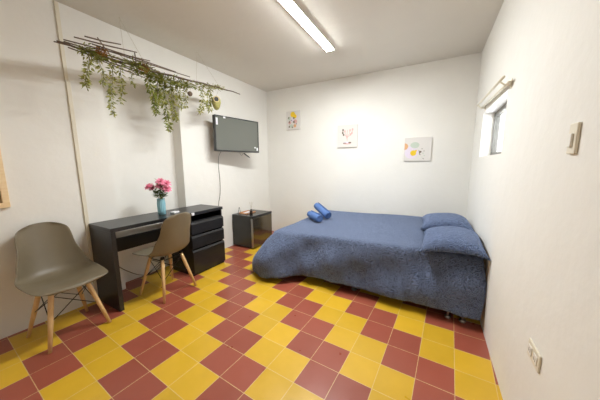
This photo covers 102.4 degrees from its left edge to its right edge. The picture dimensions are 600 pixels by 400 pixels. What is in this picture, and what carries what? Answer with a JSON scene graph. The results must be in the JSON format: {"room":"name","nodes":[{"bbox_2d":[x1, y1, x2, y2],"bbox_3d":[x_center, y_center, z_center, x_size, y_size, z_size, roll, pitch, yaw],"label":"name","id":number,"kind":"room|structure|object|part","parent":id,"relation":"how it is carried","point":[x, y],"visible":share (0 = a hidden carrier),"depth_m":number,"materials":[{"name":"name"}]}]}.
{"room":"bedroom","nodes":[
{"label":"bedroom","id":0,"kind":"room"},
{"bbox_2d":[0,0,268,338],"bbox_3d":[-1.832,-0.372,2.495,0.220,2.553,4.743,4,9,28],"label":"wall","id":1,"kind":"structure","parent":0,"point":[123,153],"depth_m":2.20,"materials":[{"name":"beige paint"}]},
{"bbox_2d":[0,149,10,207],"bbox_3d":[-2.252,-0.178,1.487,0.027,0.535,0.550,4,9,28],"label":"wall mirror","id":2,"kind":"object","parent":1,"relation":"attached to","point":[4,195],"visible":1,"depth_m":1.72,"materials":[{"name":"brown wood"}]},
{"bbox_2d":[53,0,97,294],"bbox_3d":[-1.921,-0.310,2.094,0.012,2.548,0.034,4,9,28],"label":"cable trunking","id":3,"kind":"object","parent":1,"relation":"attached to","point":[56,7],"visible":0.74,"depth_m":2.05,"materials":[{"name":"beige plastic"}]},
{"bbox_2d":[212,114,258,152],"bbox_3d":[-0.967,-0.930,3.508,0.248,0.465,0.746,6,11,38],"label":"television","id":4,"kind":"object","parent":1,"relation":"attached to","point":[230,134],"visible":1,"depth_m":3.39,"materials":[{"name":"grey glass"}]},
{"bbox_2d":[0,231,502,399],"bbox_3d":[-0.317,1.032,1.865,3.819,0.060,4.943,4,9,28],"label":"floor","id":5,"kind":"structure","parent":0,"point":[238,333],"depth_m":1.68,"materials":[{"name":"tile"}]},
{"bbox_2d":[14,222,111,353],"bbox_3d":[-1.799,0.601,1.824,0.507,0.828,0.455,4,9,25],"label":"dining chair","id":6,"kind":"object","parent":5,"relation":"on","point":[50,262],"visible":1,"depth_m":1.84,"materials":[{"name":"beige plastic"}]},
{"bbox_3d":[-1.961,0.828,1.780,0.145,0.392,0.032,-3,9,-16],"label":"leg","id":7,"kind":"part","parent":6,"relation":"part of","materials":[{"name":"brown wood"}]},
{"bbox_3d":[-1.727,0.844,1.668,0.032,0.392,0.145,-4,9,-22],"label":"leg","id":8,"kind":"part","parent":6,"relation":"part of","materials":[{"name":"brown wood"}]},
{"bbox_3d":[-1.839,0.791,2.029,0.032,0.392,0.145,-4,9,-22],"label":"leg","id":9,"kind":"part","parent":6,"relation":"part of","materials":[{"name":"brown wood"}]},
{"bbox_3d":[-1.605,0.806,1.917,0.145,0.392,0.032,-3,9,-16],"label":"leg","id":10,"kind":"part","parent":6,"relation":"part of","materials":[{"name":"brown wood"}]},
{"bbox_2d":[89,204,224,311],"bbox_3d":[-1.446,0.515,2.670,0.400,0.742,1.223,4,9,28],"label":"desk","id":11,"kind":"object","parent":5,"relation":"on","point":[205,250],"visible":0.84,"depth_m":2.56,"materials":[{"name":"black laminate"}]},
{"bbox_3d":[-1.732,0.610,2.157,0.399,0.707,0.034,4,9,28],"label":"panel","id":12,"kind":"part","parent":11,"relation":"part of","materials":[{"name":"black laminate"}]},
{"bbox_3d":[-1.716,0.421,2.558,0.018,0.135,0.723,4,9,28],"label":"rail","id":13,"kind":"part","parent":11,"relation":"part of","materials":[{"name":"black wood"}]},
{"bbox_2d":[119,257,165,274],"bbox_3d":[-1.676,0.636,2.552,0.084,0.364,0.637,4,9,28],"label":"cable","id":14,"kind":"object","parent":11,"relation":"attached to","point":[165,257],"visible":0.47,"depth_m":2.53,"materials":[{"name":"brown plastic"}]},
{"bbox_2d":[157,198,165,214],"bbox_3d":[-1.471,0.070,2.562,0.081,0.172,0.081,4,9,28],"label":"vase","id":15,"kind":"object","parent":11,"relation":"on","point":[161,205],"visible":0.98,"depth_m":2.54,"materials":[{"name":"teal ceramic"}]},
{"bbox_2d":[144,183,159,197],"bbox_3d":[-1.541,-0.095,2.537,0.164,0.176,0.092,-5,10,-29],"label":"flower","id":16,"kind":"object","parent":15,"relation":"in","point":[149,184],"visible":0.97,"depth_m":2.51,"materials":[{"name":"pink plant"}]},
{"bbox_2d":[149,185,160,197],"bbox_3d":[-1.517,-0.085,2.542,0.121,0.156,0.108,1,8,8],"label":"flower","id":17,"kind":"object","parent":15,"relation":"in","point":[154,191],"visible":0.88,"depth_m":2.52,"materials":[{"name":"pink plant"}]},
{"bbox_2d":[155,184,162,194],"bbox_3d":[-1.472,-0.095,2.532,0.106,0.177,0.110,-5,9,-27],"label":"flower","id":18,"kind":"object","parent":15,"relation":"in","point":[156,185],"visible":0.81,"depth_m":2.50,"materials":[{"name":"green plant"}]},
{"bbox_2d":[155,178,164,198],"bbox_3d":[-1.461,-0.118,2.518,0.103,0.225,0.122,-5,9,-28],"label":"flower","id":19,"kind":"object","parent":15,"relation":"in","point":[160,181],"visible":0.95,"depth_m":2.50,"materials":[{"name":"pink plant"}]},
{"bbox_2d":[161,180,170,196],"bbox_3d":[-1.430,-0.111,2.539,0.155,0.207,0.113,4,9,28],"label":"flower","id":20,"kind":"object","parent":15,"relation":"in","point":[166,183],"visible":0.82,"depth_m":2.52,"materials":[{"name":"pink plant"}]},
{"bbox_2d":[161,186,171,198],"bbox_3d":[-1.416,-0.082,2.539,0.136,0.149,0.105,4,9,28],"label":"flower","id":21,"kind":"object","parent":15,"relation":"in","point":[169,188],"visible":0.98,"depth_m":2.52,"materials":[{"name":"pink plant"}]},
{"bbox_3d":[-1.099,0.296,2.882,0.019,0.134,0.465,4,9,28],"label":"drawer","id":22,"kind":"part","parent":11,"relation":"part of","materials":[{"name":"black laminate"}]},
{"bbox_3d":[-1.098,0.455,2.905,0.019,0.146,0.465,4,9,28],"label":"drawer","id":23,"kind":"part","parent":11,"relation":"part of","materials":[{"name":"black laminate"}]},
{"bbox_3d":[-1.097,0.682,2.939,0.019,0.270,0.465,4,9,28],"label":"drawer","id":24,"kind":"part","parent":11,"relation":"part of","materials":[{"name":"black laminate"}]},
{"bbox_2d":[132,212,196,303],"bbox_3d":[-1.321,0.515,2.393,0.507,0.828,0.455,4,9,25],"label":"dining chair","id":25,"kind":"object","parent":5,"relation":"on","point":[174,236],"visible":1,"depth_m":2.26,"materials":[{"name":"plastic"}]},
{"bbox_3d":[-1.512,0.741,2.360,0.145,0.392,0.032,-3,9,-17],"label":"leg","id":26,"kind":"part","parent":25,"relation":"part of","materials":[{"name":"brown wood"}]},
{"bbox_3d":[-1.276,0.755,2.252,0.032,0.392,0.145,-4,9,-23],"label":"leg","id":27,"kind":"part","parent":25,"relation":"part of","materials":[{"name":"brown wood"}]},
{"bbox_3d":[-1.395,0.704,2.611,0.032,0.392,0.145,-4,9,-23],"label":"leg","id":28,"kind":"part","parent":25,"relation":"part of","materials":[{"name":"brown wood"}]},
{"bbox_3d":[-1.159,0.718,2.503,0.145,0.392,0.032,-3,9,-17],"label":"leg","id":29,"kind":"part","parent":25,"relation":"part of","materials":[{"name":"brown wood"}]},
{"bbox_2d":[232,209,271,247],"bbox_3d":[-0.760,0.451,3.889,0.412,0.509,0.482,4,9,28],"label":"nightstand","id":30,"kind":"object","parent":5,"relation":"on","point":[249,230],"visible":0.87,"depth_m":3.71,"materials":[{"name":"black painted metal"},{"name":"dark glass"}]},
{"bbox_3d":[-0.596,0.229,3.767,0.036,0.037,0.480,4,9,28],"label":"trim","id":31,"kind":"part","parent":30,"relation":"part of","materials":[{"name":"grey wood"}]},
{"bbox_3d":[-0.595,0.472,3.802,0.032,0.450,0.478,4,9,28],"label":"door","id":32,"kind":"part","parent":30,"relation":"part of","materials":[{"name":"black wood"}]},
{"bbox_2d":[352,287,465,322],"bbox_3d":[0.858,0.597,2.937,1.836,0.478,1.435,4,9,28],"label":"bed","id":33,"kind":"object","parent":5,"relation":"on","point":[448,316],"visible":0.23,"depth_m":1.98,"materials":[{"name":"black metal"}]},
{"bbox_2d":[252,210,485,319],"bbox_3d":[0.722,0.542,2.927,2.262,0.512,1.725,4,9,28],"label":"bedspread","id":34,"kind":"object","parent":33,"relation":"on","point":[371,252],"visible":0.8,"depth_m":2.32,"materials":[{"name":"blue fabric"}]},
{"bbox_2d":[307,210,322,221],"bbox_3d":[0.196,0.214,3.230,0.102,0.106,0.341,-3,9,-20],"label":"rolled towel","id":35,"kind":"object","parent":34,"relation":"on","point":[311,214],"visible":1,"depth_m":3.14,"materials":[{"name":"blue fabric"}]},
{"bbox_2d":[314,203,330,218],"bbox_3d":[0.310,0.142,3.375,0.105,0.171,0.399,-4,9,-21],"label":"rolled towel","id":36,"kind":"object","parent":34,"relation":"on","point":[321,209],"visible":1,"depth_m":3.30,"materials":[{"name":"blue fabric"}]},
{"bbox_2d":[420,213,474,231],"bbox_3d":[1.645,0.231,2.732,0.504,0.145,0.618,4,9,26],"label":"pillow","id":37,"kind":"object","parent":34,"relation":"on","point":[430,220],"visible":0.84,"depth_m":2.57,"materials":[{"name":"blue fabric"}]},
{"bbox_2d":[418,226,490,260],"bbox_3d":[1.325,0.335,2.111,0.477,0.152,0.639,4,10,29],"label":"pillow","id":38,"kind":"object","parent":34,"relation":"on","point":[452,239],"visible":1,"depth_m":1.94,"materials":[{"name":"blue fabric"}]},
{"bbox_2d":[55,0,503,91],"bbox_3d":[-0.331,-1.573,1.484,3.819,0.100,4.943,4,9,28],"label":"ceiling","id":39,"kind":"structure","parent":0,"point":[259,44],"depth_m":2.36,"materials":[{"name":"paint"}]},
{"bbox_2d":[54,19,239,94],"bbox_3d":[-1.332,-1.420,2.433,0.509,0.467,1.824,3,9,19],"label":"rack","id":40,"kind":"object","parent":39,"relation":"hanging from","point":[68,43],"visible":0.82,"depth_m":1.97,"materials":[{"name":"brown wood"}]},
{"bbox_2d":[78,51,94,90],"bbox_3d":[-1.596,-0.968,1.808,0.119,0.306,0.103,-7,11,-37],"label":"trailing vine","id":41,"kind":"object","parent":40,"relation":"hanging from","point":[89,63],"visible":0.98,"depth_m":1.80,"materials":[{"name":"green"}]},
{"bbox_2d":[76,42,118,63],"bbox_3d":[-1.543,-1.101,1.835,0.221,0.086,0.334,4,9,28],"label":"garland","id":42,"kind":"object","parent":40,"relation":"hanging from","point":[97,56],"visible":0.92,"depth_m":1.81,"materials":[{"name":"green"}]},
{"bbox_2d":[94,46,108,56],"bbox_3d":[-1.488,-1.120,1.813,0.095,0.091,0.095,4,9,28],"label":"clump","id":43,"kind":"object","parent":40,"relation":"attached to","point":[103,51],"visible":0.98,"depth_m":1.81,"materials":[{"name":"brown plant"}]},
{"bbox_2d":[94,57,109,88],"bbox_3d":[-1.573,-1.014,1.913,0.096,0.247,0.089,4,9,28],"label":"trailing vine","id":44,"kind":"object","parent":40,"relation":"hanging from","point":[96,60],"visible":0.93,"depth_m":1.91,"materials":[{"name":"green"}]},
{"bbox_2d":[106,62,118,116],"bbox_3d":[-1.566,-0.920,2.001,0.098,0.466,0.114,4,9,28],"label":"trailing vine","id":45,"kind":"object","parent":40,"relation":"hanging from","point":[109,91],"visible":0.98,"depth_m":2.00,"materials":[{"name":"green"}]},
{"bbox_2d":[116,66,127,104],"bbox_3d":[-1.571,-1.006,2.121,0.096,0.335,0.099,4,9,28],"label":"trailing vine","id":46,"kind":"object","parent":40,"relation":"hanging from","point":[120,69],"visible":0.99,"depth_m":2.12,"materials":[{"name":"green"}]},
{"bbox_2d":[128,71,137,87],"bbox_3d":[-1.563,-1.126,2.245,0.061,0.166,0.081,-2,9,-13],"label":"trailing vine","id":47,"kind":"object","parent":40,"relation":"hanging from","point":[132,74],"visible":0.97,"depth_m":2.25,"materials":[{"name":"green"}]},
{"bbox_2d":[139,63,149,72],"bbox_3d":[-1.399,-1.182,2.157,0.095,0.090,0.095,4,9,28],"label":"clump","id":48,"kind":"object","parent":40,"relation":"attached to","point":[143,64],"visible":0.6,"depth_m":2.16,"materials":[{"name":"plant"}]},
{"bbox_2d":[144,76,157,102],"bbox_3d":[-1.481,-1.102,2.398,0.115,0.280,0.117,-7,10,-37],"label":"trailing vine","id":49,"kind":"object","parent":40,"relation":"hanging from","point":[145,80],"visible":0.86,"depth_m":2.39,"materials":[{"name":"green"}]},
{"bbox_2d":[151,79,162,115],"bbox_3d":[-1.480,-1.060,2.499,0.117,0.396,0.145,1,8,6],"label":"trailing vine","id":50,"kind":"object","parent":40,"relation":"hanging from","point":[156,103],"visible":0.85,"depth_m":2.50,"materials":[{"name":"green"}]},
{"bbox_2d":[114,55,202,89],"bbox_3d":[-1.366,-1.214,2.376,0.311,0.130,0.905,3,9,19],"label":"garland","id":51,"kind":"object","parent":40,"relation":"hanging from","point":[150,73],"visible":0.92,"depth_m":2.35,"materials":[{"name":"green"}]},
{"bbox_2d":[159,83,173,132],"bbox_3d":[-1.432,-0.996,2.575,0.120,0.548,0.134,4,9,28],"label":"trailing vine","id":52,"kind":"object","parent":40,"relation":"hanging from","point":[165,103],"visible":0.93,"depth_m":2.58,"materials":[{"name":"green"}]},
{"bbox_2d":[166,82,178,121],"bbox_3d":[-1.392,-1.065,2.640,0.121,0.442,0.133,-6,10,-35],"label":"trailing vine","id":53,"kind":"object","parent":40,"relation":"hanging from","point":[171,88],"visible":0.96,"depth_m":2.63,"materials":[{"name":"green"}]},
{"bbox_2d":[173,85,182,111],"bbox_3d":[-1.340,-1.137,2.654,0.117,0.312,0.114,-4,9,-22],"label":"trailing vine","id":54,"kind":"object","parent":40,"relation":"hanging from","point":[177,90],"visible":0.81,"depth_m":2.66,"materials":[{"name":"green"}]},
{"bbox_2d":[182,87,188,108],"bbox_3d":[-1.311,-1.177,2.760,0.085,0.275,0.098,-5,10,-31],"label":"trailing vine","id":55,"kind":"object","parent":40,"relation":"hanging from","point":[184,107],"visible":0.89,"depth_m":2.76,"materials":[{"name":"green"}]},
{"bbox_2d":[196,86,206,114],"bbox_3d":[-1.149,-1.159,2.822,0.099,0.349,0.130,4,9,28],"label":"trailing vine","id":56,"kind":"object","parent":40,"relation":"hanging from","point":[203,100],"visible":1,"depth_m":2.83,"materials":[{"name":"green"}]},
{"bbox_2d":[205,88,212,112],"bbox_3d":[-1.099,-1.197,2.912,0.118,0.312,0.128,-3,9,-15],"label":"trailing vine","id":57,"kind":"object","parent":40,"relation":"hanging from","point":[210,95],"visible":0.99,"depth_m":2.91,"materials":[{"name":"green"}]},
{"bbox_2d":[197,82,223,90],"bbox_3d":[-1.049,-1.341,2.849,0.172,0.084,0.385,7,11,40],"label":"garland","id":58,"kind":"object","parent":40,"relation":"hanging from","point":[205,86],"visible":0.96,"depth_m":2.84,"materials":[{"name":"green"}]},
{"bbox_2d":[212,92,220,109],"bbox_3d":[-1.025,-1.232,2.946,0.106,0.255,0.118,-4,9,-21],"label":"nest","id":59,"kind":"object","parent":40,"relation":"hanging from","point":[216,102],"visible":1,"depth_m":2.92,"materials":[{"name":"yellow wicker"}]},
{"bbox_2d":[278,0,334,51],"bbox_3d":[0.048,-1.613,2.189,0.100,0.029,1.240,4,9,28],"label":"recessed light","id":60,"kind":"object","parent":39,"relation":"in","point":[291,6],"visible":1,"depth_m":2.19,"materials":[{"name":"white paint"}]},
{"bbox_2d":[266,52,481,230],"bbox_3d":[0.840,-0.574,3.776,3.819,2.553,0.100,4,9,28],"label":"wall","id":61,"kind":"structure","parent":0,"point":[437,99],"depth_m":3.52,"materials":[{"name":"beige paint"}]},
{"bbox_2d":[286,110,300,129],"bbox_3d":[-0.112,-1.359,4.115,0.273,0.307,0.023,4,9,28],"label":"picture","id":62,"kind":"object","parent":61,"relation":"attached to","point":[293,118],"visible":1,"depth_m":4.10,"materials":[{"name":"white"}]},
{"bbox_2d":[288,112,296,127],"bbox_3d":[-0.130,-1.365,4.112,0.185,0.268,0.001,4,9,28],"label":"artwork","id":63,"kind":"object","parent":62,"relation":"attached to","point":[292,116],"depth_m":4.11,"materials":[{"name":"multicoloured"}]},
{"bbox_2d":[337,124,357,147],"bbox_3d":[0.729,-0.981,3.705,0.316,0.335,0.023,4,9,28],"label":"picture","id":64,"kind":"object","parent":61,"relation":"attached to","point":[347,136],"visible":1,"depth_m":3.69,"materials":[{"name":"white paper"}]},
{"bbox_2d":[342,128,352,143],"bbox_3d":[0.728,-0.974,3.694,0.181,0.236,0.001,4,9,28],"label":"artwork","id":65,"kind":"object","parent":64,"relation":"attached to","point":[347,133],"depth_m":3.69,"materials":[{"name":"white paper"}]},
{"bbox_2d":[404,136,431,160],"bbox_3d":[1.595,-0.689,3.269,0.332,0.314,0.023,4,9,28],"label":"picture","id":66,"kind":"object","parent":61,"relation":"attached to","point":[415,148],"visible":1,"depth_m":3.26,"materials":[{"name":"white paper"}]},
{"bbox_2d":[404,142,424,158],"bbox_3d":[1.558,-0.671,3.279,0.256,0.227,0.001,4,9,28],"label":"artwork","id":67,"kind":"object","parent":66,"relation":"attached to","point":[412,150],"depth_m":3.28,"materials":[{"name":"white paper"}]},
{"bbox_2d":[466,0,599,399],"bbox_3d":[1.065,-0.157,0.921,0.150,2.553,4.743,4,9,28],"label":"wall","id":68,"kind":"structure","parent":0,"point":[533,206],"depth_m":1.02,"materials":[{"name":"beige paint"}]},
{"bbox_2d":[477,75,512,109],"bbox_3d":[1.565,-0.842,1.976,0.066,0.109,1.071,4,9,28],"label":"curtain rod","id":69,"kind":"object","parent":68,"relation":"attached to","point":[502,77],"visible":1,"depth_m":1.77,"materials":[{"name":"beige plastic"}]},
{"bbox_3d":[1.544,-0.868,1.984,0.017,0.059,1.071,4,9,28],"label":"rod","id":70,"kind":"part","parent":69,"relation":"part of","materials":[{"name":"beige plastic"}]},
{"bbox_3d":[1.574,-0.835,1.972,0.017,0.056,1.031,4,9,28],"label":"rod","id":71,"kind":"part","parent":69,"relation":"part of","materials":[{"name":"beige plastic"}]},
{"bbox_2d":[490,103,506,154],"bbox_3d":[1.738,-0.593,2.015,0.050,0.430,0.940,4,9,28],"label":"window","id":72,"kind":"structure","parent":68,"relation":"in","point":[499,117],"depth_m":2.29,"materials":[{"name":"white glass"}]},
{"bbox_3d":[1.849,-0.623,2.217,0.005,0.358,0.433,4,9,28],"label":"pane","id":73,"kind":"part","parent":72,"relation":"part of","materials":[{"name":"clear glass"}]},
{"bbox_2d":[527,338,541,373],"bbox_3d":[0.944,0.625,0.975,0.011,0.072,0.120,4,9,28],"label":"wall socket","id":74,"kind":"object","parent":68,"relation":"attached to","point":[532,351],"visible":1,"depth_m":0.96,"materials":[{"name":"beige plastic"}]},
{"bbox_2d":[528,343,531,355],"bbox_3d":[0.954,0.622,1.001,0.003,0.036,0.036,4,9,28],"label":"outlet","id":75,"kind":"object","parent":74,"relation":"attached to","point":[529,344],"depth_m":1.00,"materials":[{"name":"brown"}]},
{"bbox_2d":[532,352,537,365],"bbox_3d":[0.927,0.629,0.952,0.003,0.036,0.036,4,9,28],"label":"outlet","id":76,"kind":"object","parent":74,"relation":"attached to","point":[534,355],"depth_m":0.95,"materials":[{"name":"brown"}]},
{"bbox_2d":[566,122,581,153],"bbox_3d":[0.912,-0.205,0.807,0.017,0.101,0.054,4,9,28],"label":"light switch","id":77,"kind":"object","parent":68,"relation":"attached to","point":[573,138],"visible":1,"depth_m":0.80,"materials":[{"name":"beige plastic"}]}
]}

